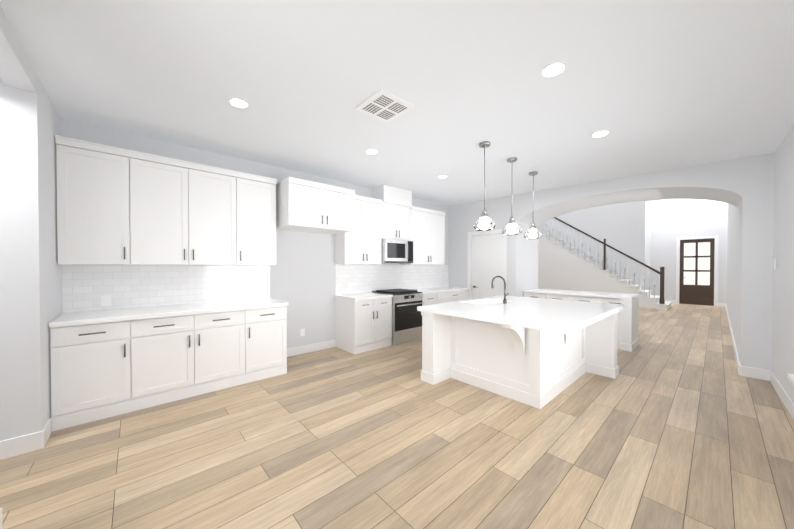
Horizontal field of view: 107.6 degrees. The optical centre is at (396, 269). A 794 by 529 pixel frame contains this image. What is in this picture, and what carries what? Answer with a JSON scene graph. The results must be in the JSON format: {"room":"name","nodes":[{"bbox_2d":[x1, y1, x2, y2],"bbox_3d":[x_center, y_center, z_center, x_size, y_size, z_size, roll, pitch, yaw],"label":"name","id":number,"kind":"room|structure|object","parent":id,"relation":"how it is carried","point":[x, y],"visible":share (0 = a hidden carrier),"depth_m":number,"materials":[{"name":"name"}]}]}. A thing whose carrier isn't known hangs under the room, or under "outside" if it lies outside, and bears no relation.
{"room":"kitchen","nodes":[
{"label":"kitchen","id":0,"kind":"room"},
{"bbox_2d":[0,5,774,440],"bbox_3d":[2.603,-1.441,6.643,18.300,5.600,8.600,-1,1,-42],"label":"wall","id":1,"kind":"structure","parent":0,"point":[302,269],"depth_m":3.72,"materials":[{"name":"grey paint"}]},
{"bbox_2d":[55,135,138,264],"bbox_3d":[-3.135,-0.662,3.074,0.573,1.220,0.328,-1,1,-42],"label":"upper cabinet","id":2,"kind":"object","parent":1,"relation":"attached to","point":[118,206],"depth_m":2.94,"materials":[{"name":"white wood"}]},
{"bbox_2d":[101,295,110,306],"bbox_3d":[-3.222,0.347,3.216,0.080,0.120,0.006,-1,1,-42],"label":"outlet","id":3,"kind":"object","parent":1,"relation":"attached to","point":[105,300],"depth_m":3.22,"materials":[{"name":"white plastic"}]},
{"bbox_2d":[139,152,242,264],"bbox_3d":[-2.588,-0.667,3.570,1.146,1.220,0.328,-1,1,-42],"label":"upper cabinet","id":4,"kind":"object","parent":1,"relation":"attached to","point":[190,213],"depth_m":3.45,"materials":[{"name":"white wood"}]},
{"bbox_2d":[62,264,448,312],"bbox_3d":[-1.082,0.180,5.164,6.430,0.550,0.008,-1,1,-42],"label":"tile backsplash","id":5,"kind":"structure","parent":1,"relation":"attached to","point":[85,287],"depth_m":3.75,"materials":[{"name":"white tile"}]},
{"bbox_2d":[243,172,276,264],"bbox_3d":[-2.041,-0.673,4.066,0.573,1.220,0.328,-1,1,-42],"label":"upper cabinet","id":6,"kind":"object","parent":1,"relation":"attached to","point":[259,192],"depth_m":3.99,"materials":[{"name":"white wood"}]},
{"bbox_2d":[300,328,304,335],"bbox_3d":[-1.547,1.030,4.753,0.075,0.120,0.006,-1,1,-42],"label":"outlet","id":7,"kind":"object","parent":1,"relation":"attached to","point":[302,331],"depth_m":4.75,"materials":[{"name":"white plastic"}]},
{"bbox_2d":[276,177,354,233],"bbox_3d":[-1.280,-0.943,4.534,1.072,0.650,0.652,-1,1,-42],"label":"upper cabinet","id":8,"kind":"object","parent":1,"relation":"attached to","point":[307,206],"visible":1,"depth_m":4.25,"materials":[{"name":"white wood"}]},
{"bbox_2d":[335,195,382,263],"bbox_3d":[-0.679,-0.696,5.277,0.802,1.200,0.362,-1,1,-42],"label":"upper cabinet","id":9,"kind":"object","parent":1,"relation":"attached to","point":[361,243],"visible":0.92,"depth_m":5.15,"materials":[{"name":"white wood"}]},
{"bbox_2d":[0,300,769,528],"bbox_3d":[2.472,1.292,6.892,17.900,0.130,7.800,-1,1,-42],"label":"baseboard","id":10,"kind":"structure","parent":1,"relation":"attached to","point":[22,444],"depth_m":2.45,"materials":[{"name":"white wood"}]},
{"bbox_2d":[372,185,411,240],"bbox_3d":[-0.096,-1.083,5.798,0.762,1.003,0.368,-1,1,-42],"label":"upper cabinet","id":11,"kind":"object","parent":1,"relation":"attached to","point":[396,213],"visible":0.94,"depth_m":5.64,"materials":[{"name":"white wood"}]},
{"bbox_2d":[382,239,412,262],"bbox_3d":[-0.068,-0.354,5.776,0.758,0.445,0.451,-1,1,-42],"label":"microwave","id":12,"kind":"object","parent":11,"relation":"attached to","point":[396,251],"visible":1,"depth_m":5.59,"materials":[{"name":"white metal"}]},
{"bbox_2d":[400,206,445,264],"bbox_3d":[0.596,-0.709,6.434,1.105,1.200,0.362,-1,1,-42],"label":"upper cabinet","id":13,"kind":"object","parent":1,"relation":"attached to","point":[428,232],"visible":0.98,"depth_m":6.29,"materials":[{"name":"white wood"}]},
{"bbox_2d":[467,229,506,299],"bbox_3d":[2.059,0.242,6.587,0.166,2.235,0.970,-1,1,-42],"label":"door frame","id":14,"kind":"structure","parent":1,"relation":"attached to","point":[469,261],"depth_m":6.66,"materials":[{"name":"white wood"}]},
{"bbox_2d":[472,233,502,298],"bbox_3d":[2.035,0.284,6.565,0.101,2.136,0.788,-1,1,-42],"label":"pantry door","id":15,"kind":"structure","parent":1,"relation":"in","point":[487,259],"depth_m":6.57,"materials":[{"name":"white wood"}]},
{"bbox_2d":[679,238,714,305],"bbox_3d":[11.088,0.093,10.749,0.104,2.427,0.890,-1,1,-42],"label":"front door","id":16,"kind":"structure","parent":1,"relation":"in","point":[696,271],"depth_m":10.74,"materials":[{"name":"brown wood"}]},
{"bbox_2d":[676,235,718,306],"bbox_3d":[11.113,0.049,10.772,0.166,2.530,1.080,-1,1,-42],"label":"door frame","id":17,"kind":"structure","parent":1,"relation":"attached to","point":[716,237],"depth_m":10.61,"materials":[{"name":"white wood"}]},
{"bbox_2d":[0,303,793,528],"bbox_3d":[2.569,1.383,6.711,19.400,0.050,9.400,-1,1,-42],"label":"floor","id":18,"kind":"structure","parent":0,"point":[678,422],"depth_m":2.22,"materials":[{"name":"brown wood"}]},
{"bbox_2d":[49,298,288,431],"bbox_3d":[-2.448,0.919,3.442,2.062,0.950,0.732,-1,1,-42],"label":"base cabinet","id":19,"kind":"object","parent":18,"relation":"on","point":[109,363],"visible":1,"depth_m":3.00,"materials":[{"name":"white wood"}]},
{"bbox_2d":[335,292,392,353],"bbox_3d":[-0.586,0.915,5.183,0.814,0.920,0.652,-1,1,-42],"label":"base cabinet","id":20,"kind":"object","parent":18,"relation":"on","point":[363,322],"visible":1,"depth_m":4.94,"materials":[{"name":"white wood"}]},
{"bbox_2d":[372,288,423,345],"bbox_3d":[0.026,0.889,5.685,0.758,0.962,0.728,-1,1,-42],"label":"range","id":21,"kind":"object","parent":18,"relation":"on","point":[406,321],"visible":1,"depth_m":5.43,"materials":[{"name":"silver metal"}]},
{"bbox_2d":[410,287,469,305],"bbox_3d":[0.897,0.900,6.528,1.655,0.920,0.652,-1,1,-42],"label":"base cabinet","id":22,"kind":"object","parent":18,"relation":"on","point":[436,295],"visible":0.31,"depth_m":6.32,"materials":[{"name":"white wood"}]},
{"bbox_2d":[421,300,618,408],"bbox_3d":[1.613,0.951,3.740,2.068,0.880,1.638,-1,1,-42],"label":"kitchen island","id":23,"kind":"object","parent":18,"relation":"on","point":[539,353],"depth_m":3.48,"materials":[{"name":"white wood"}]},
{"bbox_2d":[417,301,592,335],"bbox_3d":[1.106,0.497,3.268,0.740,0.053,1.720,-1,1,-42],"label":"island countertop","id":24,"kind":"structure","parent":23,"relation":"on","point":[519,317],"depth_m":2.99,"materials":[{"name":"white stone"}]},
{"bbox_2d":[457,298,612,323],"bbox_3d":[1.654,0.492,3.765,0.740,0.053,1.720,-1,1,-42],"label":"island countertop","id":25,"kind":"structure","parent":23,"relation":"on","point":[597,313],"depth_m":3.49,"materials":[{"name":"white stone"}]},
{"bbox_2d":[491,276,508,303],"bbox_3d":[1.442,0.280,4.054,0.129,0.364,0.229,-1,1,-42],"label":"faucet","id":26,"kind":"object","parent":25,"relation":"on","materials":[{"name":"grey metal"}]},
{"bbox_2d":[523,289,638,351],"bbox_3d":[3.562,0.909,5.766,0.690,0.920,1.850,-1,1,-42],"label":"countertop","id":27,"kind":"structure","parent":18,"relation":"on","point":[628,339],"depth_m":5.13,"materials":[{"name":"white stone"}]},
{"bbox_2d":[538,217,671,309],"bbox_3d":[7.150,-0.947,12.132,1.290,4.492,6.265,-1,1,-42],"label":"staircase","id":28,"kind":"structure","parent":18,"relation":"on","point":[562,265],"depth_m":11.42,"materials":[{"name":"white"}]},
{"bbox_2d":[0,0,793,205],"bbox_3d":[0.072,-1.630,2.658,10.300,0.434,6.800,-1,1,-42],"label":"ceiling","id":29,"kind":"structure","parent":0,"point":[655,85],"depth_m":2.29,"materials":[{"name":"grey paint"}]},
{"bbox_2d":[228,97,249,108],"bbox_3d":[-1.437,-1.513,2.641,0.168,0.009,0.168,1,1,39],"label":"recessed light","id":30,"kind":"object","parent":29,"relation":"in","point":[237,102],"depth_m":2.63,"materials":[{"name":"white plastic"}]},
{"bbox_2d":[365,149,377,154],"bbox_3d":[-0.327,-1.528,3.769,0.168,0.009,0.168,0,1,3],"label":"recessed light","id":31,"kind":"object","parent":29,"relation":"in","point":[369,151],"depth_m":3.75,"materials":[{"name":"white plastic"}]},
{"bbox_2d":[355,89,414,122],"bbox_3d":[-0.112,-1.486,2.669,0.390,0.012,0.390,-1,1,-42],"label":"ceiling vent","id":32,"kind":"object","parent":29,"relation":"in","point":[384,105],"visible":1,"depth_m":2.64,"materials":[{"name":"white metal"}]},
{"bbox_2d":[473,141,495,230],"bbox_3d":[1.045,-0.986,3.467,0.256,1.029,0.256,-1,1,-42],"label":"pendant light","id":33,"kind":"object","parent":29,"relation":"hanging from","point":[484,222],"visible":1,"depth_m":3.42,"materials":[{"name":"glass"}]},
{"bbox_2d":[502,157,521,234],"bbox_3d":[1.573,-0.991,3.972,0.256,1.029,0.256,-1,1,-42],"label":"pendant light","id":34,"kind":"object","parent":29,"relation":"hanging from","point":[511,227],"visible":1,"depth_m":3.92,"materials":[{"name":"glass"}]},
{"bbox_2d":[524,171,541,238],"bbox_3d":[2.132,-0.998,4.547,0.256,1.031,0.256,-1,1,-42],"label":"pendant light","id":35,"kind":"object","parent":29,"relation":"hanging from","point":[532,232],"visible":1,"depth_m":4.50,"materials":[{"name":"glass"}]},
{"bbox_2d":[541,61,566,77],"bbox_3d":[1.142,-1.457,2.119,0.168,0.009,0.168,0,1,3],"label":"recessed light","id":36,"kind":"object","parent":29,"relation":"in","point":[553,69],"depth_m":2.11,"materials":[{"name":"white plastic"}]},
{"bbox_2d":[591,130,609,137],"bbox_3d":[2.205,-1.469,3.150,0.168,0.009,0.168,1,1,39],"label":"recessed light","id":37,"kind":"object","parent":29,"relation":"in","point":[601,133],"depth_m":3.13,"materials":[{"name":"white plastic"}]},
{"bbox_2d":[516,158,742,228],"bbox_3d":[3.902,-1.261,5.271,1.120,0.670,3.020,-1,1,-42],"label":"archway","id":38,"kind":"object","parent":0,"point":[721,181],"depth_m":4.72,"materials":[{"name":"grey paint"}]},
{"bbox_2d":[772,124,793,402],"bbox_3d":[2.238,-0.066,1.169,6.882,2.970,0.342,-1,1,-42],"label":"wall","id":39,"kind":"structure","parent":0,"point":[783,315],"depth_m":3.13,"materials":[{"name":"grey paint"}]},
{"bbox_2d":[770,371,793,419],"bbox_3d":[2.363,1.188,1.376,6.428,0.458,0.281,-1,1,-42],"label":"trim","id":40,"kind":"structure","parent":39,"relation":"attached to","point":[787,401],"depth_m":3.00,"materials":[{"name":"white wood"}]}
]}

